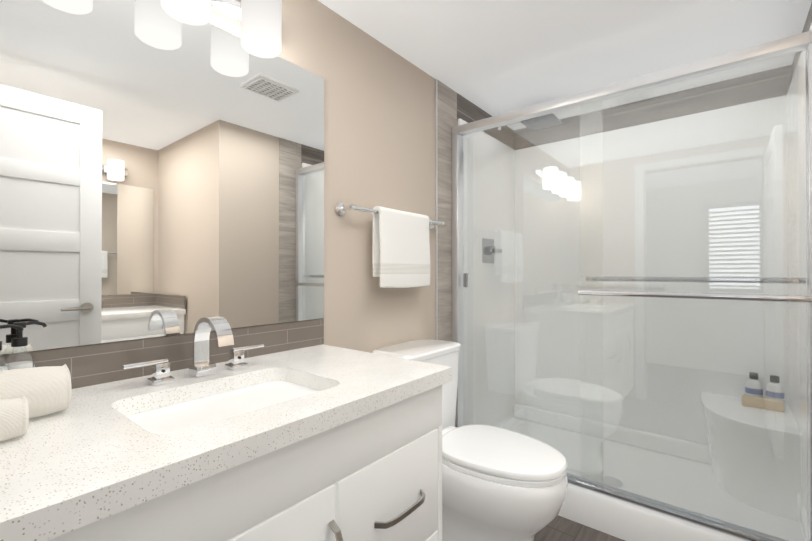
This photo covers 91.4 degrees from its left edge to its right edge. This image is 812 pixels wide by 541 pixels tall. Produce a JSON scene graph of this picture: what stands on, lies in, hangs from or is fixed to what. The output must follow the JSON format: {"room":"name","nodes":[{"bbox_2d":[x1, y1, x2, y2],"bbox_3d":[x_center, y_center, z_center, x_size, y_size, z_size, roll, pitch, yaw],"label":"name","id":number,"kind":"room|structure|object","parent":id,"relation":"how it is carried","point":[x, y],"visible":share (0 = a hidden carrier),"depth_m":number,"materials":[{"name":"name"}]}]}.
{"room":"bathroom","nodes":[
{"label":"bathroom","id":0,"kind":"room"},
{"bbox_2d":[2,0,457,354],"bbox_3d":[-0.716,0.050,1.151,0.100,2.200,4.900,0,0,39],"label":"wall","id":1,"kind":"structure","parent":0,"point":[379,123],"depth_m":1.73,"materials":[{"name":"beige paint"}]},
{"bbox_2d":[0,0,323,354],"bbox_3d":[-0.694,-0.286,1.093,0.005,0.939,1.186,0,0,39],"label":"mirror","id":2,"kind":"object","parent":1,"relation":"attached to","point":[161,172],"visible":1,"depth_m":1.08,"materials":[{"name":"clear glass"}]},
{"bbox_2d":[161,0,281,57],"bbox_3d":[-0.674,-0.787,0.994,0.163,0.188,0.900,0,0,39],"label":"vanity light","id":3,"kind":"object","parent":1,"relation":"attached to","point":[259,22],"visible":1,"depth_m":1.19,"materials":[{"name":"white glass"}]},
{"bbox_2d":[335,203,443,287],"bbox_3d":[-0.027,-0.099,1.835,0.111,0.354,0.692,0,0,39],"label":"towel rail","id":4,"kind":"object","parent":1,"relation":"attached to","point":[401,251],"visible":1,"depth_m":1.76,"materials":[{"name":"silver metal"}]},
{"bbox_2d":[372,206,429,287],"bbox_3d":[-0.011,-0.098,1.821,0.068,0.352,0.352,0,0,39],"label":"towel","id":5,"kind":"object","parent":4,"relation":"hanging from","point":[401,245],"depth_m":1.76,"materials":[{"name":"white fabric"}]},
{"bbox_2d":[435,79,513,341],"bbox_3d":[0.482,0.058,2.549,0.008,2.200,1.018,0,0,39],"label":"wall tile","id":6,"kind":"structure","parent":1,"relation":"attached to","point":[452,107],"depth_m":2.23,"materials":[{"name":"tile"}]},
{"bbox_2d":[318,0,811,129],"bbox_3d":[0.335,-1.105,0.309,2.800,0.100,4.900,0,0,39],"label":"ceiling","id":7,"kind":"structure","parent":0,"point":[494,57],"depth_m":1.79,"materials":[{"name":"white paint"}]},
{"bbox_2d":[534,515,624,540],"bbox_3d":[0.335,1.195,0.297,2.800,0.100,4.900,0,0,39],"label":"floor","id":8,"kind":"structure","parent":0,"point":[558,528],"depth_m":1.74,"materials":[{"name":"tile"}]},
{"bbox_2d":[0,316,451,540],"bbox_3d":[-0.462,0.635,0.896,0.607,1.026,1.183,0,0,39],"label":"bathroom vanity","id":9,"kind":"object","parent":8,"relation":"on","point":[288,431],"visible":1,"depth_m":0.84,"materials":[{"name":"white painted wood"},{"name":"quartz"},{"name":"brushed metal"}]},
{"bbox_2d":[0,324,23,370],"bbox_3d":[-0.827,0.196,0.809,0.069,0.172,0.049,0,0,-43],"label":"soap pump","id":10,"kind":"object","parent":9,"relation":"on","point":[20,328],"visible":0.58,"depth_m":0.81,"materials":[{"name":"black plastic"}]},
{"bbox_2d":[0,396,28,440],"bbox_3d":[-0.728,0.247,0.593,0.081,0.069,0.237,0,0,39],"label":"rolled towel","id":11,"kind":"object","parent":9,"relation":"on","point":[14,417],"visible":1,"depth_m":0.65,"materials":[{"name":"white fabric"}]},
{"bbox_2d":[4,321,46,369],"bbox_3d":[-0.825,0.197,0.861,0.049,0.172,0.069,0,0,39],"label":"soap pump","id":12,"kind":"object","parent":9,"relation":"on","point":[19,340],"visible":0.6,"depth_m":0.85,"materials":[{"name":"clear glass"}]},
{"bbox_2d":[0,364,71,418],"bbox_3d":[-0.780,0.234,0.696,0.110,0.097,0.292,0,0,39],"label":"rolled towel","id":13,"kind":"object","parent":9,"relation":"on","point":[45,390],"visible":0.92,"depth_m":0.74,"materials":[{"name":"white fabric"}]},
{"bbox_2d":[121,316,263,385],"bbox_3d":[-0.518,0.203,1.050,0.159,0.161,0.366,0,0,39],"label":"faucet","id":14,"kind":"object","parent":9,"relation":"on","point":[202,372],"depth_m":1.06,"materials":[{"name":"silver metal"}]},
{"bbox_2d":[372,339,567,540],"bbox_3d":[0.272,0.751,1.661,0.767,0.802,0.444,0,0,39],"label":"toilet","id":15,"kind":"object","parent":8,"relation":"on","point":[500,484],"visible":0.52,"depth_m":1.48,"materials":[{"name":"white ceramic"}]},
{"bbox_2d":[452,23,811,540],"bbox_3d":[1.098,0.072,2.125,1.485,2.164,0.890,0,0,39],"label":"shower enclosure","id":16,"kind":"object","parent":8,"relation":"on","point":[631,308],"visible":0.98,"depth_m":2.06,"materials":[{"name":"clear glass"}]},
{"bbox_2d":[742,395,783,411],"bbox_3d":[1.758,0.654,1.956,0.155,0.048,0.045,0,0,39],"label":"wooden tray","id":17,"kind":"object","parent":16,"relation":"on","point":[759,405],"depth_m":1.94,"materials":[{"name":"beige wood"}]},
{"bbox_2d":[745,372,762,397],"bbox_3d":[1.788,0.603,2.038,0.069,0.152,0.069,0,0,39],"label":"bottle","id":18,"kind":"object","parent":17,"relation":"on","point":[756,388],"depth_m":2.02,"materials":[{"name":"white plastic"}]},
{"bbox_2d":[766,375,783,401],"bbox_3d":[1.840,0.603,1.978,0.069,0.152,0.069,0,0,39],"label":"bottle","id":19,"kind":"object","parent":17,"relation":"on","point":[773,393],"depth_m":1.96,"materials":[{"name":"white plastic"}]},
{"bbox_3d":[1.414,0.057,2.517,1.500,2.200,0.100,0,0,39],"label":"wall","id":20,"kind":"structure","parent":0,"visible":0},
{"bbox_2d":[514,65,791,149],"bbox_3d":[1.383,-0.963,2.479,1.492,0.160,0.006,0,0,39],"label":"wall tile","id":21,"kind":"structure","parent":20,"relation":"attached to","point":[676,101],"depth_m":2.33,"materials":[{"name":"tile"}]},
{"bbox_3d":[1.961,0.050,1.124,1.100,2.200,1.580,0,0,39],"label":"wall","id":22,"kind":"structure","parent":0,"visible":0},
{"bbox_2d":[792,3,811,77],"bbox_3d":[1.645,0.053,1.613,0.006,2.200,1.003,0,0,39],"label":"wall tile","id":23,"kind":"structure","parent":22,"relation":"attached to","point":[808,21],"depth_m":1.65,"materials":[{"name":"tile"}]}
]}

